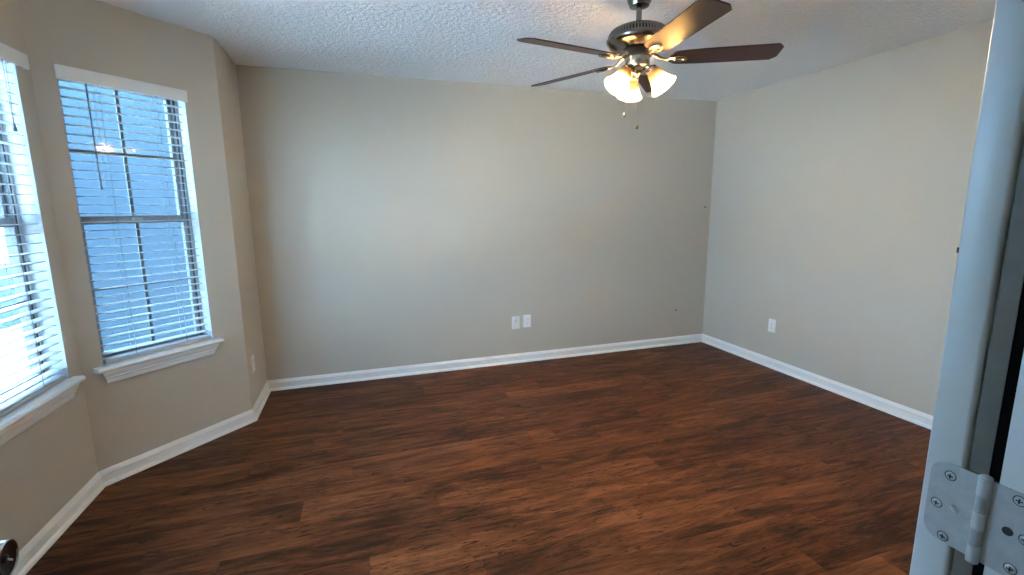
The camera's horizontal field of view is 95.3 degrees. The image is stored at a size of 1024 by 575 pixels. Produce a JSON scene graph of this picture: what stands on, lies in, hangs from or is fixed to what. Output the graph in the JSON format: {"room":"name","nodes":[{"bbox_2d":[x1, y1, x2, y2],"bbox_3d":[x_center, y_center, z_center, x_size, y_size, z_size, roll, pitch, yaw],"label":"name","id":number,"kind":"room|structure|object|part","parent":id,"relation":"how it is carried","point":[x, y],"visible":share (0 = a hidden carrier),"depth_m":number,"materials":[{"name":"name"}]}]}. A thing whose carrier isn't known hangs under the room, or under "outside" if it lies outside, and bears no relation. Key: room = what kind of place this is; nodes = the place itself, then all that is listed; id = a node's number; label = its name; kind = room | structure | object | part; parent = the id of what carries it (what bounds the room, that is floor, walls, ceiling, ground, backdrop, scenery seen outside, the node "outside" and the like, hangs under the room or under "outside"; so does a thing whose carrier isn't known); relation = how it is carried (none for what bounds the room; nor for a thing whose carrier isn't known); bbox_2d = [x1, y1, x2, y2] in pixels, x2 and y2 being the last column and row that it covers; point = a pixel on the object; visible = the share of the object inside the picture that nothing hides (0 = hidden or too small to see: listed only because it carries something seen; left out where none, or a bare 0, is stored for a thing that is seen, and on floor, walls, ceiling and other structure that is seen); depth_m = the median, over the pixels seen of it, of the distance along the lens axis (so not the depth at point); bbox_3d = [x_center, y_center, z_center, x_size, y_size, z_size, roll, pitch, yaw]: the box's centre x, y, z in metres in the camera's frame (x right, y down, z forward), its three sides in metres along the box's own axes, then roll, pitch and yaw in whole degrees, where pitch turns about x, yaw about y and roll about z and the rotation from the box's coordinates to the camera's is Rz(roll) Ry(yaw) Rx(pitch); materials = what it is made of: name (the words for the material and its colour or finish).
{"room":"empty bedroom","nodes":[
{"label":"empty bedroom","id":0,"kind":"room"},
{"bbox_2d":[0,539,18,574],"bbox_3d":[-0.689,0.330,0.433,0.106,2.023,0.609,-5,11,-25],"label":"door knob","id":1,"kind":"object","parent":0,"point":[9,550],"depth_m":0.70,"materials":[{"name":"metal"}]},
{"bbox_2d":[0,0,97,550],"bbox_3d":[-2.031,-0.061,1.632,0.140,2.440,1.361,-4,10,-18],"label":"wall","id":2,"kind":"structure","parent":0,"point":[43,467],"depth_m":2.08,"materials":[{"name":"beige paint"}]},
{"bbox_2d":[0,62,85,445],"bbox_3d":[-2.012,-0.159,1.642,0.185,1.560,1.063,-4,10,-18],"label":"window","id":3,"kind":"structure","parent":2,"relation":"in","point":[13,423],"depth_m":2.08,"materials":[{"name":"plastic"}]},
{"bbox_3d":[-2.086,-0.550,1.554,0.023,0.727,0.951,-4,10,-18],"label":"sash","id":4,"kind":"part","parent":3,"relation":"part of","materials":[{"name":"white plastic"}]},
{"bbox_3d":[-2.057,0.132,1.677,0.023,0.742,0.951,-4,10,-18],"label":"sash","id":5,"kind":"part","parent":3,"relation":"part of","materials":[{"name":"white plastic"}]},
{"bbox_3d":[-2.072,-0.201,1.616,0.060,1.462,0.999,-4,10,-18],"label":"frame","id":6,"kind":"part","parent":3,"relation":"part of","materials":[{"name":"plastic"}]},
{"bbox_2d":[0,42,65,416],"bbox_3d":[-1.990,-0.210,1.658,0.092,1.462,1.043,-4,10,-18],"label":"window blind","id":7,"kind":"object","parent":3,"relation":"attached to","point":[8,54],"visible":1,"depth_m":1.98,"materials":[{"name":"white paint"}]},
{"bbox_3d":[-2.098,-0.817,1.948,0.003,0.260,0.022,-4,10,-18],"label":"lift cord","id":8,"kind":"part","parent":7,"relation":"part of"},
{"bbox_3d":[-2.100,-0.242,1.941,0.056,1.388,0.002,-4,10,-18],"label":"ladder cord","id":9,"kind":"part","parent":7,"relation":"part of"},
{"bbox_3d":[-1.995,0.502,1.759,0.050,0.024,0.973,-4,10,-18],"label":"rail","id":10,"kind":"part","parent":7,"relation":"part of","materials":[{"name":"white plastic"}]},
{"bbox_2d":[12,472,104,574],"bbox_3d":[-1.944,1.095,1.853,0.024,0.085,1.246,-4,10,-18],"label":"baseboard","id":11,"kind":"structure","parent":2,"relation":"attached to","point":[29,555],"depth_m":2.07,"materials":[{"name":"white paint"}]},
{"bbox_2d":[19,0,251,471],"bbox_3d":[-2.044,-0.227,2.619,0.140,2.440,0.911,4,11,26],"label":"wall","id":12,"kind":"structure","parent":0,"point":[131,417],"depth_m":2.55,"materials":[{"name":"beige paint"}]},
{"bbox_2d":[57,78,223,382],"bbox_3d":[-2.033,-0.315,2.566,0.185,1.560,0.641,4,11,26],"label":"window","id":13,"kind":"structure","parent":12,"relation":"in","point":[128,368],"depth_m":2.71,"materials":[{"name":"plastic"}]},
{"bbox_3d":[-2.101,-0.715,2.534,0.023,0.727,0.511,4,11,26],"label":"sash","id":14,"kind":"part","parent":13,"relation":"part of","materials":[{"name":"white plastic"}]},
{"bbox_2d":[54,64,209,364],"bbox_3d":[-2.012,-0.361,2.550,0.080,1.462,0.573,4,11,26],"label":"window blind","id":15,"kind":"object","parent":13,"relation":"attached to","point":[62,72],"visible":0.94,"depth_m":2.49,"materials":[{"name":"white paint"}]},
{"bbox_3d":[-2.077,-0.328,2.446,0.056,1.388,0.002,4,11,26],"label":"ladder cord","id":16,"kind":"part","parent":15,"relation":"part of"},
{"bbox_3d":[-2.016,0.348,2.674,0.050,0.024,0.533,4,11,26],"label":"rail","id":17,"kind":"part","parent":15,"relation":"part of","materials":[{"name":"white plastic"}]},
{"bbox_3d":[-1.961,-0.367,2.676,0.056,1.388,0.002,4,11,26],"label":"ladder cord","id":18,"kind":"part","parent":15,"relation":"part of","materials":[{"name":"white fabric"}]},
{"bbox_3d":[-2.074,-0.030,2.638,0.023,0.742,0.511,4,11,26],"label":"sash","id":19,"kind":"part","parent":13,"relation":"part of","materials":[{"name":"white plastic"}]},
{"bbox_3d":[-2.088,-0.365,2.587,0.060,1.462,0.559,4,11,26],"label":"frame","id":20,"kind":"part","parent":13,"relation":"part of","materials":[{"name":"plastic"}]},
{"bbox_2d":[99,409,256,486],"bbox_3d":[-1.946,0.934,2.809,0.024,0.085,0.863,4,11,26],"label":"baseboard","id":21,"kind":"structure","parent":12,"relation":"attached to","point":[115,473],"depth_m":2.73,"materials":[{"name":"white paint"}]},
{"bbox_2d":[213,38,266,407],"bbox_3d":[-1.954,-0.343,3.300,0.140,2.440,0.707,-4,10,-18],"label":"wall","id":22,"kind":"structure","parent":0,"point":[226,73],"depth_m":3.21,"materials":[{"name":"beige paint"}]},
{"bbox_2d":[251,354,254,372],"bbox_3d":[-1.813,0.535,3.274,0.008,0.118,0.074,-4,10,-18],"label":"outlet","id":23,"kind":"object","parent":22,"relation":"attached to","point":[252,357],"visible":1,"depth_m":3.26,"materials":[{"name":"white plastic"}]},
{"bbox_2d":[252,381,270,419],"bbox_3d":[-1.844,0.825,3.451,0.024,0.085,0.576,-4,10,-18],"label":"baseboard","id":24,"kind":"structure","parent":22,"relation":"attached to","point":[258,406],"depth_m":3.42,"materials":[{"name":"white paint"}]},
{"bbox_2d":[236,65,716,379],"bbox_3d":[0.014,-0.515,4.227,4.469,2.440,0.140,-4,10,-18],"label":"wall","id":25,"kind":"structure","parent":0,"point":[396,221],"depth_m":4.00,"materials":[{"name":"beige paint"}]},
{"bbox_2d":[267,334,701,390],"bbox_3d":[0.049,0.659,4.346,4.189,0.085,0.024,-4,10,-18],"label":"baseboard","id":26,"kind":"structure","parent":25,"relation":"attached to","point":[389,372],"depth_m":4.21,"materials":[{"name":"white paint"}]},
{"bbox_2d":[512,316,519,328],"bbox_3d":[0.036,0.324,4.290,0.074,0.118,0.016,-4,10,-18],"label":"wall plate","id":27,"kind":"object","parent":25,"relation":"attached to","point":[516,319],"visible":1,"depth_m":4.29,"materials":[{"name":"white plastic"}]},
{"bbox_2d":[523,314,530,326],"bbox_3d":[0.141,0.310,4.326,0.074,0.118,0.008,-4,10,-18],"label":"outlet","id":28,"kind":"object","parent":25,"relation":"attached to","point":[526,318],"visible":1,"depth_m":4.32,"materials":[{"name":"white plastic"}]},
{"bbox_2d":[26,342,930,574],"bbox_3d":[0.443,1.198,1.752,5.689,0.120,5.900,-4,10,-18],"label":"floor","id":29,"kind":"structure","parent":0,"point":[699,458],"depth_m":2.43,"materials":[{"name":"brown wood"}]},
{"bbox_2d":[97,0,995,101],"bbox_3d":[0.422,-1.346,1.323,5.689,0.160,5.900,-4,10,-18],"label":"ceiling","id":30,"kind":"structure","parent":0,"point":[470,41],"depth_m":2.76,"materials":[{"name":"white paint"}]},
{"bbox_2d":[517,0,783,129],"bbox_3d":[0.610,-1.107,2.279,1.275,0.634,1.264,-4,10,-18],"label":"ceiling fan","id":31,"kind":"object","parent":30,"relation":"hanging from","point":[634,42],"visible":1,"depth_m":2.23,"materials":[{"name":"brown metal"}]},
{"bbox_3d":[0.263,-1.089,2.119,0.512,0.006,0.134,-6,24,-28],"label":"blade","id":32,"kind":"part","parent":31,"relation":"part of","materials":[{"name":"brown wood"}]},
{"bbox_3d":[0.324,-1.167,2.588,0.512,0.006,0.134,8,26,43],"label":"blade","id":33,"kind":"part","parent":31,"relation":"part of","materials":[{"name":"brown wood"}]},
{"bbox_3d":[0.535,-1.019,2.274,0.134,0.108,0.134,37,-12,-31],"label":"lamp shade","id":34,"kind":"part","parent":31,"relation":"part of","materials":[{"name":"white glass"}]},
{"bbox_3d":[0.541,-1.030,2.276,0.047,0.079,0.047,37,-12,-31],"label":"light bulb","id":35,"kind":"part","parent":31,"relation":"part of","materials":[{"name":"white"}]},
{"bbox_3d":[0.568,-1.065,2.285,0.072,0.053,0.060,-4,10,-18],"label":"lamp arm","id":36,"kind":"part","parent":31,"relation":"part of","materials":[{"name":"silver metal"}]},
{"bbox_3d":[0.618,-1.046,2.429,0.134,0.108,0.134,-1,47,-2],"label":"lamp shade","id":37,"kind":"part","parent":31,"relation":"part of","materials":[{"name":"white glass"}]},
{"bbox_3d":[0.630,-0.938,2.339,0.003,0.232,0.003,-4,10,-18],"label":"pull chain","id":38,"kind":"part","parent":31,"relation":"part of","materials":[{"name":"silver metal"}]},
{"bbox_3d":[0.795,-1.191,2.675,0.134,0.006,0.512,-11,4,27],"label":"blade","id":39,"kind":"part","parent":31,"relation":"part of","materials":[{"name":"brown wood"}]},
{"bbox_3d":[0.681,-1.067,2.290,0.066,0.053,0.066,-4,10,-18],"label":"lamp arm","id":40,"kind":"part","parent":31,"relation":"part of","materials":[{"name":"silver metal"}]},
{"bbox_3d":[0.712,-1.022,2.280,0.134,0.108,0.134,-37,-9,28],"label":"lamp shade","id":41,"kind":"part","parent":31,"relation":"part of","materials":[{"name":"white glass"}]},
{"bbox_3d":[0.697,-1.063,1.915,0.134,0.006,0.512,10,7,-12],"label":"blade","id":42,"kind":"part","parent":31,"relation":"part of","materials":[{"name":"brown wood"}]},
{"bbox_3d":[1.026,-1.127,2.259,0.512,0.006,0.134,0,-3,7],"label":"blade","id":43,"kind":"part","parent":31,"relation":"part of","materials":[{"name":"brown wood"}]},
{"bbox_2d":[703,18,993,415],"bbox_3d":[2.670,-0.343,3.082,0.140,2.440,3.992,-4,10,-18],"label":"wall","id":44,"kind":"structure","parent":0,"point":[839,192],"depth_m":3.41,"materials":[{"name":"beige paint"}]},
{"bbox_2d":[768,318,775,332],"bbox_3d":[2.298,0.337,4.129,0.008,0.118,0.074,-4,10,-18],"label":"outlet","id":45,"kind":"object","parent":44,"relation":"attached to","point":[772,323],"visible":1,"depth_m":4.13,"materials":[{"name":"white plastic"}]},
{"bbox_2d":[702,333,932,429],"bbox_3d":[2.602,0.823,3.253,0.024,0.085,3.712,-4,10,-18],"label":"baseboard","id":46,"kind":"structure","parent":44,"relation":"attached to","point":[917,417],"depth_m":3.63,"materials":[{"name":"white paint"}]},
{"bbox_3d":[1.212,0.085,0.615,4.469,2.440,0.140,-4,10,-18],"label":"wall","id":47,"kind":"structure","parent":0,"visible":0},
{"bbox_2d":[909,0,1023,574],"bbox_3d":[0.735,0.296,0.569,0.584,2.023,0.099,-4,10,-18],"label":"door","id":48,"kind":"structure","parent":47,"relation":"in","point":[999,138],"depth_m":0.46,"materials":[{"name":"white paint"}]},
{"bbox_3d":[0.464,0.231,0.464,0.011,0.096,0.091,-4,10,-18],"label":"door hinge","id":49,"kind":"part","parent":48,"relation":"part of","materials":[{"name":"silver metal"}]},
{"bbox_2d":[950,140,1023,574],"bbox_3d":[0.497,0.284,0.494,0.063,2.100,0.018,-4,10,-18],"label":"trim","id":50,"kind":"structure","parent":47,"relation":"attached to","point":[1012,273],"depth_m":0.45,"materials":[{"name":"paint"}]},
{"bbox_2d":[972,282,1023,574],"bbox_3d":[0.521,0.306,0.423,0.062,2.080,0.137,-4,10,-18],"label":"trim","id":51,"kind":"structure","parent":47,"relation":"attached to","point":[1017,350],"depth_m":0.44,"materials":[{"name":"black"}]},
{"bbox_2d":[983,351,1023,574],"bbox_3d":[0.499,0.318,0.410,0.019,2.060,0.134,-4,10,-18],"label":"door","id":52,"kind":"structure","parent":47,"relation":"attached to","point":[1012,475],"depth_m":0.44,"materials":[{"name":"paint"}]},
{"label":"outside","id":53,"kind":"structure","parent":0,"visible":0},
{"bbox_2d":[0,229,20,328],"bbox_3d":[-19.308,0.471,8.573,90.000,0.050,100.000,-4,10,-18],"label":"lawn","id":54,"kind":"structure","parent":53,"point":[3,283],"depth_m":10.44,"materials":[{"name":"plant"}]},
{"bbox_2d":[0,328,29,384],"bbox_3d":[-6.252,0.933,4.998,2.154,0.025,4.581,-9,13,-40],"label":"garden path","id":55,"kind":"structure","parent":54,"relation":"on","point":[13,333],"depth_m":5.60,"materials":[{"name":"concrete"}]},
{"bbox_2d":[58,81,193,350],"bbox_3d":[-3.315,-4.457,17.637,18.450,6.400,22.400,8,13,41],"label":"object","id":56,"kind":"structure","parent":54,"relation":"on","point":[87,201],"depth_m":4.35,"materials":[{"name":"paint"}]}
]}

